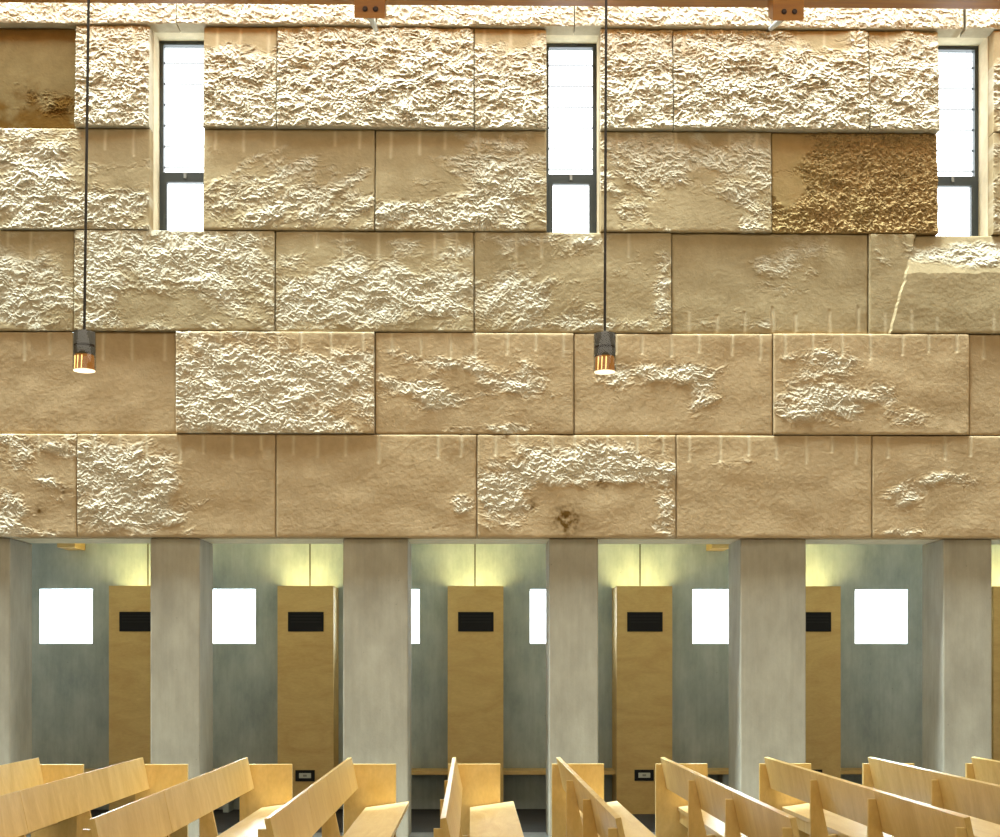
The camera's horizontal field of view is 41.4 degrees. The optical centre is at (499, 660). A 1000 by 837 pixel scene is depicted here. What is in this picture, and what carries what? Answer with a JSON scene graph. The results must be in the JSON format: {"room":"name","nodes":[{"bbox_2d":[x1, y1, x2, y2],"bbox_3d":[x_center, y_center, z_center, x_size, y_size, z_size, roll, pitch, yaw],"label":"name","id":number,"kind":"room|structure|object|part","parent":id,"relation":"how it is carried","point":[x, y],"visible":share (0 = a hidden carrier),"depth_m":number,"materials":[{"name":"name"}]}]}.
{"room":"house of worship","nodes":[
{"label":"house of worship","id":0,"kind":"room"},
{"bbox_2d":[26,809,654,836],"bbox_3d":[-0.086,1.715,6.289,18.000,0.100,17.180,0,0,-1],"label":"floor","id":1,"kind":"structure","parent":0,"point":[422,820],"depth_m":13.81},
{"bbox_2d":[0,538,31,834],"bbox_3d":[-4.821,0.265,12.488,0.605,2.799,0.605,0,0,-1],"label":"concrete column","id":2,"kind":"structure","parent":1,"relation":"on","point":[15,555],"depth_m":12.31,"materials":[{"name":"grey concrete"}]},
{"bbox_2d":[0,757,83,836],"bbox_3d":[-3.599,1.229,8.778,0.541,0.872,4.260,0,0,0],"label":"pew","id":3,"kind":"object","parent":1,"relation":"on","point":[16,776],"visible":0.39,"depth_m":10.86,"materials":[{"name":"brown wood"}]},
{"bbox_3d":[-3.788,0.924,9.476,0.085,0.263,2.806,0,0,0],"label":"backrest","id":4,"kind":"part","parent":3,"relation":"part of","materials":[{"name":"brown wood"}]},
{"bbox_3d":[-3.659,1.288,8.794,0.030,0.094,4.170,0,0,0],"label":"seat rail","id":5,"kind":"part","parent":3,"relation":"part of","materials":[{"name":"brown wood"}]},
{"bbox_3d":[-3.643,1.258,10.894,0.432,0.814,0.030,0,0,0],"label":"panel","id":6,"kind":"part","parent":3,"relation":"part of","materials":[{"name":"brown wood"}]},
{"bbox_2d":[0,757,187,836],"bbox_3d":[-2.731,1.229,8.791,0.541,0.872,4.260,0,0,0],"label":"pew","id":7,"kind":"object","parent":1,"relation":"on","point":[22,812],"visible":0.77,"depth_m":9.27,"materials":[{"name":"brown wood"}]},
{"bbox_3d":[-2.920,0.924,7.370,0.085,0.263,1.418,0,0,0],"label":"backrest","id":8,"kind":"part","parent":7,"relation":"part of","materials":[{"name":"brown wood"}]},
{"bbox_3d":[-2.924,0.924,9.488,0.085,0.263,2.806,0,0,0],"label":"backrest","id":9,"kind":"part","parent":7,"relation":"part of","materials":[{"name":"brown wood"}]},
{"bbox_3d":[-2.789,1.258,10.906,0.432,0.814,0.030,0,0,0],"label":"panel","id":10,"kind":"part","parent":7,"relation":"part of","materials":[{"name":"brown wood"}]},
{"bbox_2d":[109,586,150,810],"bbox_3d":[-3.932,0.425,14.563,0.606,2.480,0.530,0,0,-1],"label":"wooden panel","id":11,"kind":"object","parent":1,"relation":"on","point":[129,606],"visible":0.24,"depth_m":14.31,"materials":[{"name":"brown wood"}]},
{"bbox_2d":[119,612,150,630],"bbox_3d":[-3.925,-0.426,14.312,0.386,0.212,0.012,0,0,-1],"label":"vent grille","id":12,"kind":"object","parent":11,"relation":"attached to","point":[128,621],"depth_m":14.30,"materials":[{"name":"black metal"}]},
{"bbox_2d":[151,538,212,836],"bbox_3d":[-3.003,0.265,12.513,0.455,2.799,0.605,0,0,-1],"label":"concrete column","id":13,"kind":"structure","parent":1,"relation":"on","point":[181,568],"depth_m":12.21,"materials":[{"name":"grey concrete"}]},
{"bbox_2d":[82,757,292,836],"bbox_3d":[-1.858,1.229,8.805,0.541,0.872,4.260,0,0,0],"label":"pew","id":14,"kind":"object","parent":1,"relation":"on","point":[262,789],"visible":0.9,"depth_m":9.25,"materials":[{"name":"brown wood"}]},
{"bbox_3d":[-2.039,0.924,7.382,0.085,0.263,1.418,0,0,0],"label":"backrest","id":15,"kind":"part","parent":14,"relation":"part of","materials":[{"name":"brown wood"}]},
{"bbox_3d":[-2.056,0.924,9.500,0.085,0.263,2.806,0,0,0],"label":"backrest","id":16,"kind":"part","parent":14,"relation":"part of","materials":[{"name":"brown wood"}]},
{"bbox_3d":[-1.768,1.199,8.790,0.360,0.083,4.230,0,0,0],"label":"seat","id":17,"kind":"part","parent":14,"relation":"part of","materials":[{"name":"brown wood"}]},
{"bbox_3d":[-1.931,1.258,10.919,0.432,0.814,0.030,0,0,0],"label":"panel","id":18,"kind":"part","parent":14,"relation":"part of","materials":[{"name":"brown wood"}]},
{"bbox_2d":[277,586,338,797],"bbox_3d":[-2.112,0.425,14.588,0.606,2.480,0.530,0,0,-1],"label":"wooden panel","id":19,"kind":"object","parent":1,"relation":"on","point":[307,616],"visible":0.95,"depth_m":14.34,"materials":[{"name":"brown wood"}]},
{"bbox_2d":[299,773,310,777],"bbox_3d":[-2.112,1.242,14.328,0.129,0.054,0.006,0,0,-1],"label":"outlet plate","id":20,"kind":"object","parent":19,"relation":"attached to","point":[301,775],"depth_m":14.33,"materials":[{"name":"grey plastic"}]},
{"bbox_2d":[288,612,323,630],"bbox_3d":[-2.105,-0.426,14.337,0.386,0.212,0.012,0,0,-1],"label":"vent grille","id":21,"kind":"object","parent":19,"relation":"attached to","point":[297,621],"depth_m":14.33,"materials":[{"name":"black metal"}]},
{"bbox_2d":[258,757,408,836],"bbox_3d":[-0.989,1.229,8.818,0.541,0.872,4.260,0,0,-1],"label":"pew","id":22,"kind":"object","parent":1,"relation":"on","point":[367,792],"visible":1,"depth_m":9.54,"materials":[{"name":"brown wood"}]},
{"bbox_3d":[-1.160,0.924,7.394,0.085,0.263,1.418,0,0,-1],"label":"backrest","id":23,"kind":"part","parent":22,"relation":"part of","materials":[{"name":"brown wood"}]},
{"bbox_3d":[-1.191,0.924,9.511,0.085,0.263,2.806,0,0,-1],"label":"backrest","id":24,"kind":"part","parent":22,"relation":"part of","materials":[{"name":"brown wood"}]},
{"bbox_3d":[-1.075,1.258,10.932,0.432,0.814,0.030,0,0,-1],"label":"panel","id":25,"kind":"part","parent":22,"relation":"part of","materials":[{"name":"brown wood"}]},
{"bbox_3d":[-0.898,1.199,8.804,0.360,0.083,4.230,0,0,-1],"label":"seat","id":26,"kind":"part","parent":22,"relation":"part of","materials":[{"name":"brown wood"}]},
{"bbox_2d":[343,538,410,836],"bbox_3d":[-1.155,0.265,12.538,0.600,2.799,0.605,0,0,-1],"label":"concrete column","id":27,"kind":"structure","parent":1,"relation":"on","point":[376,571],"depth_m":12.24,"materials":[{"name":"grey concrete"}]},
{"bbox_2d":[84,768,861,811],"bbox_3d":[-0.200,1.435,14.699,17.900,0.460,0.360,0,0,-1],"label":"bench","id":28,"kind":"object","parent":1,"relation":"on","point":[722,773],"visible":0.1,"depth_m":14.56,"materials":[{"name":"brown wood"}]},
{"bbox_3d":[-0.200,1.228,14.699,17.900,0.045,0.360,0,0,-1],"label":"bench seat","id":29,"kind":"part","parent":28,"relation":"part of","materials":[{"name":"brown wood"}]},
{"bbox_2d":[448,586,502,802],"bbox_3d":[-0.269,0.425,14.613,0.606,2.480,0.530,0,0,-1],"label":"wooden panel","id":30,"kind":"object","parent":1,"relation":"on","point":[475,613],"visible":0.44,"depth_m":14.37,"materials":[{"name":"brown wood"}]},
{"bbox_2d":[458,612,493,630],"bbox_3d":[-0.262,-0.426,14.362,0.386,0.212,0.012,0,0,-1],"label":"vent grille","id":31,"kind":"object","parent":30,"relation":"attached to","point":[467,621],"depth_m":14.36,"materials":[{"name":"black metal"}]},
{"bbox_2d":[434,757,523,836],"bbox_3d":[-0.114,1.229,8.831,0.541,0.872,4.260,0,0,-1],"label":"pew","id":32,"kind":"object","parent":1,"relation":"on","point":[471,806],"visible":1,"depth_m":10.19,"materials":[{"name":"brown wood"}]},
{"bbox_3d":[-0.276,0.924,7.406,0.085,0.263,1.418,0,0,-1],"label":"backrest","id":33,"kind":"part","parent":32,"relation":"part of","materials":[{"name":"brown wood"}]},
{"bbox_3d":[-0.321,0.924,9.523,0.085,0.263,2.806,0,0,-1],"label":"backrest","id":34,"kind":"part","parent":32,"relation":"part of","materials":[{"name":"brown wood"}]},
{"bbox_3d":[-0.214,1.258,10.944,0.432,0.814,0.030,0,0,-1],"label":"panel","id":35,"kind":"part","parent":32,"relation":"part of","materials":[{"name":"brown wood"}]},
{"bbox_3d":[-0.023,1.199,8.818,0.360,0.083,4.230,0,0,-1],"label":"seat","id":36,"kind":"part","parent":32,"relation":"part of","materials":[{"name":"brown wood"}]},
{"bbox_2d":[546,539,597,836],"bbox_3d":[0.678,0.265,12.563,0.457,2.799,0.605,0,0,-1],"label":"concrete column","id":37,"kind":"structure","parent":1,"relation":"on","point":[571,564],"depth_m":12.26,"materials":[{"name":"grey concrete"}]},
{"bbox_2d":[552,757,655,836],"bbox_3d":[0.758,1.229,8.844,0.541,0.872,4.260,0,0,-2],"label":"pew","id":38,"kind":"object","parent":1,"relation":"on","point":[579,807],"visible":1,"depth_m":9.42,"materials":[{"name":"brown wood"}]},
{"bbox_3d":[0.547,0.924,9.535,0.085,0.263,2.806,0,0,-2],"label":"backrest","id":39,"kind":"part","parent":38,"relation":"part of","materials":[{"name":"brown wood"}]},
{"bbox_3d":[0.644,1.258,10.957,0.432,0.814,0.030,0,0,-2],"label":"panel","id":40,"kind":"part","parent":38,"relation":"part of","materials":[{"name":"brown wood"}]},
{"bbox_3d":[0.606,0.924,7.418,0.085,0.263,1.418,0,0,-2],"label":"backrest","id":41,"kind":"part","parent":38,"relation":"part of","materials":[{"name":"brown wood"}]},
{"bbox_3d":[0.850,1.199,8.832,0.360,0.083,4.230,0,0,-2],"label":"seat","id":42,"kind":"part","parent":38,"relation":"part of","materials":[{"name":"brown wood"}]},
{"bbox_2d":[612,586,671,813],"bbox_3d":[1.569,0.425,14.638,0.606,2.480,0.530,0,0,-1],"label":"wooden panel","id":43,"kind":"object","parent":1,"relation":"on","point":[641,615],"visible":0.97,"depth_m":14.39,"materials":[{"name":"brown wood"}]},
{"bbox_2d":[638,773,649,777],"bbox_3d":[1.569,1.242,14.378,0.129,0.054,0.006,0,0,-1],"label":"outlet plate","id":44,"kind":"object","parent":43,"relation":"attached to","point":[640,775],"depth_m":14.37,"materials":[{"name":"grey"}]},
{"bbox_2d":[627,612,662,631],"bbox_3d":[1.576,-0.426,14.387,0.386,0.212,0.012,0,0,-1],"label":"vent grille","id":45,"kind":"object","parent":43,"relation":"attached to","point":[636,621],"depth_m":14.38,"materials":[{"name":"black metal"}]},
{"bbox_2d":[655,757,799,836],"bbox_3d":[1.633,1.229,8.858,0.541,0.872,4.260,0,0,-2],"label":"pew","id":46,"kind":"object","parent":1,"relation":"on","point":[688,803],"visible":1,"depth_m":9.43,"materials":[{"name":"brown wood"}]},
{"bbox_3d":[1.505,1.258,10.970,0.432,0.814,0.030,0,0,-2],"label":"panel","id":47,"kind":"part","parent":46,"relation":"part of","materials":[{"name":"brown wood"}]},
{"bbox_3d":[1.573,1.288,8.871,0.030,0.094,4.170,0,0,-2],"label":"seat rail","id":48,"kind":"part","parent":46,"relation":"part of","materials":[{"name":"brown wood"}]},
{"bbox_3d":[1.417,0.924,9.547,0.085,0.263,2.806,0,0,-2],"label":"backrest","id":49,"kind":"part","parent":46,"relation":"part of","materials":[{"name":"brown wood"}]},
{"bbox_3d":[1.724,1.199,8.846,0.360,0.083,4.230,0,0,-2],"label":"seat","id":50,"kind":"part","parent":46,"relation":"part of","materials":[{"name":"brown wood"}]},
{"bbox_3d":[1.490,0.924,7.431,0.085,0.263,1.418,0,0,-2],"label":"backrest","id":51,"kind":"part","parent":46,"relation":"part of","materials":[{"name":"brown wood"}]},
{"bbox_2d":[729,539,805,799],"bbox_3d":[2.533,0.265,12.588,0.610,2.799,0.605,0,0,-1],"label":"concrete column","id":52,"kind":"structure","parent":1,"relation":"on","point":[767,577],"depth_m":12.29,"materials":[{"name":"grey concrete"}]},
{"bbox_2d":[806,586,840,777],"bbox_3d":[3.408,0.425,14.663,0.606,2.480,0.530,0,0,-1],"label":"wooden panel","id":53,"kind":"object","parent":1,"relation":"on","point":[823,603],"visible":0.36,"depth_m":14.42,"materials":[{"name":"brown wood"}]},
{"bbox_2d":[806,612,830,631],"bbox_3d":[3.415,-0.426,14.412,0.386,0.212,0.012,0,0,-1],"label":"vent grille","id":54,"kind":"object","parent":53,"relation":"attached to","point":[815,621],"depth_m":14.41,"materials":[{"name":"black metal"}]},
{"bbox_2d":[759,757,973,836],"bbox_3d":[2.509,1.229,8.871,0.541,0.872,4.260,0,0,-2],"label":"pew","id":55,"kind":"object","parent":1,"relation":"on","point":[822,805],"visible":0.99,"depth_m":9.07,"materials":[{"name":"brown wood"}]},
{"bbox_3d":[2.367,1.258,10.982,0.432,0.814,0.030,0,0,-2],"label":"panel","id":56,"kind":"part","parent":55,"relation":"part of","materials":[{"name":"brown wood"}]},
{"bbox_3d":[2.449,1.288,8.884,0.030,0.094,4.170,0,0,-2],"label":"seat rail","id":57,"kind":"part","parent":55,"relation":"part of","materials":[{"name":"brown wood"}]},
{"bbox_3d":[2.288,0.924,9.560,0.085,0.263,2.806,0,0,-2],"label":"backrest","id":58,"kind":"part","parent":55,"relation":"part of","materials":[{"name":"brown wood"}]},
{"bbox_3d":[2.600,1.199,8.860,0.360,0.083,4.230,0,0,-2],"label":"seat","id":59,"kind":"part","parent":55,"relation":"part of","materials":[{"name":"brown wood"}]},
{"bbox_3d":[2.376,0.924,7.444,0.085,0.263,1.418,0,0,-2],"label":"backrest","id":60,"kind":"part","parent":55,"relation":"part of","materials":[{"name":"brown wood"}]},
{"bbox_2d":[862,757,999,836],"bbox_3d":[3.384,1.229,8.885,0.541,0.872,4.260,0,0,-3],"label":"pew","id":61,"kind":"object","parent":1,"relation":"on","point":[979,800],"visible":0.68,"depth_m":9.45,"materials":[{"name":"brown wood"}]},
{"bbox_3d":[3.228,1.258,10.995,0.432,0.814,0.030,0,0,-3],"label":"panel","id":62,"kind":"part","parent":61,"relation":"part of","materials":[{"name":"brown wood"}]},
{"bbox_3d":[3.475,1.199,8.874,0.360,0.083,4.230,0,0,-3],"label":"seat","id":63,"kind":"part","parent":61,"relation":"part of","materials":[{"name":"brown wood"}]},
{"bbox_2d":[922,539,991,776],"bbox_3d":[4.348,0.265,12.613,0.454,2.799,0.605,0,0,-1],"label":"concrete column","id":64,"kind":"structure","parent":1,"relation":"on","point":[956,573],"depth_m":12.31,"materials":[{"name":"grey concrete"}]},
{"bbox_2d":[965,757,999,784],"bbox_3d":[4.258,1.229,8.899,0.541,0.872,4.260,0,0,-3],"label":"pew","id":65,"kind":"object","parent":1,"relation":"on","point":[982,769],"visible":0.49,"depth_m":10.77,"materials":[{"name":"brown wood"}]},
{"bbox_3d":[4.088,1.258,11.008,0.432,0.814,0.030,0,0,-3],"label":"panel","id":66,"kind":"part","parent":65,"relation":"part of","materials":[{"name":"brown wood"}]},
{"bbox_2d":[992,586,999,760],"bbox_3d":[5.687,0.425,14.694,0.606,2.480,0.530,0,0,-1],"label":"wooden panel","id":67,"kind":"object","parent":1,"relation":"on","point":[995,589],"visible":0.33,"depth_m":14.45,"materials":[{"name":"brown wood"}]},
{"bbox_2d":[57,543,729,550],"bbox_3d":[-0.188,-1.437,13.849,18.000,0.396,2.060,0,0,-1],"label":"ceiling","id":68,"kind":"structure","parent":0,"point":[67,546],"depth_m":14.53,"materials":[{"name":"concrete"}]},
{"bbox_2d":[0,2,999,544],"bbox_3d":[-0.170,-4.086,12.471,18.000,5.903,0.696,0,0,-1],"label":"wall","id":69,"kind":"structure","parent":0,"point":[374,325],"depth_m":12.20,"materials":[{"name":"stone"}]},
{"bbox_2d":[160,41,203,230],"bbox_3d":[-2.979,-4.910,12.546,0.486,1.916,0.090,0,0,-1],"label":"window","id":70,"kind":"structure","parent":69,"relation":"in","point":[166,178],"depth_m":12.52,"materials":[{"name":"grey metal"}]},
{"bbox_3d":[-2.979,-4.268,12.535,0.414,0.560,0.052,0,0,-1],"label":"sash","id":71,"kind":"part","parent":70,"relation":"part of","materials":[{"name":"grey"}]},
{"bbox_3d":[-2.979,-5.228,12.554,0.414,1.207,0.006,0,0,-1],"label":"pane","id":72,"kind":"part","parent":70,"relation":"part of","materials":[{"name":"clear glass"}]},
{"bbox_2d":[546,43,596,232],"bbox_3d":[0.673,-4.910,12.595,0.490,1.916,0.090,0,0,-1],"label":"window","id":73,"kind":"structure","parent":69,"relation":"in","point":[590,180],"depth_m":12.57,"materials":[{"name":"grey metal"}]},
{"bbox_3d":[0.673,-5.228,12.603,0.418,1.207,0.006,0,0,-1],"label":"pane","id":74,"kind":"part","parent":73,"relation":"part of","materials":[{"name":"clear glass"}]},
{"bbox_3d":[0.673,-4.268,12.584,0.418,0.560,0.052,0,0,-1],"label":"sash","id":75,"kind":"part","parent":73,"relation":"part of","materials":[{"name":"grey metal"}]},
{"bbox_2d":[937,46,977,235],"bbox_3d":[4.313,-4.910,12.645,0.503,1.916,0.090,0,0,-1],"label":"window","id":76,"kind":"structure","parent":69,"relation":"in","point":[971,182],"depth_m":12.62,"materials":[{"name":"grey metal"}]},
{"bbox_3d":[4.313,-5.228,12.653,0.431,1.207,0.006,0,0,-1],"label":"pane","id":77,"kind":"part","parent":76,"relation":"part of","materials":[{"name":"clear glass"}]},
{"bbox_3d":[4.313,-4.268,12.634,0.431,0.560,0.052,0,0,-1],"label":"sash","id":78,"kind":"part","parent":76,"relation":"part of","materials":[{"name":"grey"}]},
{"bbox_2d":[30,543,999,809],"bbox_3d":[-0.204,-0.085,15.029,18.000,3.700,0.300,0,0,-1],"label":"wall","id":79,"kind":"structure","parent":0,"point":[881,684],"depth_m":14.88,"materials":[{"name":"concrete"}]},
{"bbox_2d":[47,590,91,643],"bbox_3d":[-4.864,-0.501,15.100,0.591,0.613,0.030,0,0,-1],"label":"window","id":80,"kind":"structure","parent":79,"relation":"in","point":[47,590],"depth_m":15.08,"materials":[{"name":"grey"}]},
{"bbox_2d":[147,544,148,585],"bbox_3d":[-3.945,-0.985,14.826,0.014,0.900,0.004,0,0,-1],"label":"trim","id":81,"kind":"structure","parent":79,"relation":"attached to","point":[147,544],"depth_m":14.82,"materials":[{"name":"brown"}]},
{"bbox_2d":[213,590,254,643],"bbox_3d":[-3.041,-0.501,15.125,0.587,0.613,0.030,0,0,-1],"label":"window","id":82,"kind":"structure","parent":79,"relation":"in","point":[213,590],"depth_m":15.11,"materials":[{"name":"grey"}]},
{"bbox_2d":[309,544,310,585],"bbox_3d":[-2.133,-0.985,14.850,0.014,0.900,0.004,0,0,-1],"label":"trim","id":83,"kind":"structure","parent":79,"relation":"attached to","point":[309,544],"depth_m":14.85,"materials":[{"name":"brown"}]},
{"bbox_2d":[474,544,475,585],"bbox_3d":[-0.281,-0.985,14.876,0.014,0.900,0.004,0,0,-1],"label":"trim","id":84,"kind":"structure","parent":79,"relation":"attached to","point":[474,544],"depth_m":14.88,"materials":[{"name":"brown"}]},
{"bbox_2d":[639,544,640,585],"bbox_3d":[1.577,-0.985,14.901,0.014,0.900,0.004,0,0,-1],"label":"trim","id":85,"kind":"structure","parent":79,"relation":"attached to","point":[639,544],"depth_m":14.90,"materials":[{"name":"brown"}]},
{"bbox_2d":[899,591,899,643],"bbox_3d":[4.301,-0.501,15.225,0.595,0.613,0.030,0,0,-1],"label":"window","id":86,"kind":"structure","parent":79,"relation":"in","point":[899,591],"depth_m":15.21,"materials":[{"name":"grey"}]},
{"bbox_3d":[-0.060,-7.035,4.425,18.000,0.200,13.450,0,0,-1],"label":"ceiling","id":87,"kind":"structure","parent":0,"visible":0},
{"bbox_2d":[73,0,94,372],"bbox_3d":[-2.565,-4.362,8.166,0.142,5.145,0.141,0,0,-1],"label":"pendant lamp","id":88,"kind":"object","parent":87,"relation":"hanging from","point":[83,340],"visible":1,"depth_m":8.16,"materials":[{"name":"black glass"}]},
{"bbox_2d":[73,368,94,372],"bbox_3d":[-2.566,-1.792,8.166,0.131,0.005,0.131,0,0,-1],"label":"diffuser","id":89,"kind":"object","parent":88,"relation":"attached to","point":[80,370],"depth_m":8.15,"materials":[{"name":"beige glass"}]},
{"bbox_3d":[-2.534,-4.483,8.166,0.079,4.904,0.017,0,0,-1],"label":"cord","id":90,"kind":"part","parent":88,"relation":"part of","materials":[{"name":"black plastic"}]},
{"bbox_2d":[0,0,999,8],"bbox_3d":[-0.152,-6.256,11.159,18.000,1.357,0.220,0,0,-1],"label":"roof beam","id":91,"kind":"structure","parent":87,"relation":"attached to","point":[905,4],"depth_m":11.21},
{"bbox_2d":[354,0,386,31],"bbox_3d":[-1.090,-5.575,11.562,0.255,0.482,1.203,0,0,-1],"label":"block","id":92,"kind":"object","parent":91,"relation":"attached to","point":[370,9],"visible":1,"depth_m":10.98,"materials":[{"name":"brown wood"}]},
{"bbox_2d":[768,0,803,30],"bbox_3d":[2.396,-5.593,11.609,0.259,0.512,1.204,0,0,-1],"label":"block","id":93,"kind":"object","parent":91,"relation":"attached to","point":[779,11],"visible":1,"depth_m":11.02,"materials":[{"name":"brown wood"}]},
{"bbox_2d":[594,0,614,374],"bbox_3d":[0.650,-4.363,8.210,0.141,5.144,0.141,0,0,-1],"label":"pendant lamp","id":94,"kind":"object","parent":87,"relation":"hanging from","point":[604,342],"visible":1,"depth_m":8.20,"materials":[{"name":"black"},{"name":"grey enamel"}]},
{"bbox_2d":[594,369,614,374],"bbox_3d":[0.650,-1.793,8.210,0.131,0.005,0.131,0,0,-1],"label":"diffuser","id":95,"kind":"object","parent":94,"relation":"attached to","point":[597,371],"depth_m":8.18,"materials":[{"name":"beige glass"}]},
{"bbox_3d":[0.661,-4.484,8.210,0.037,4.902,0.017,0,0,-1],"label":"cord","id":96,"kind":"part","parent":94,"relation":"part of","materials":[{"name":"black plastic"}]}
]}

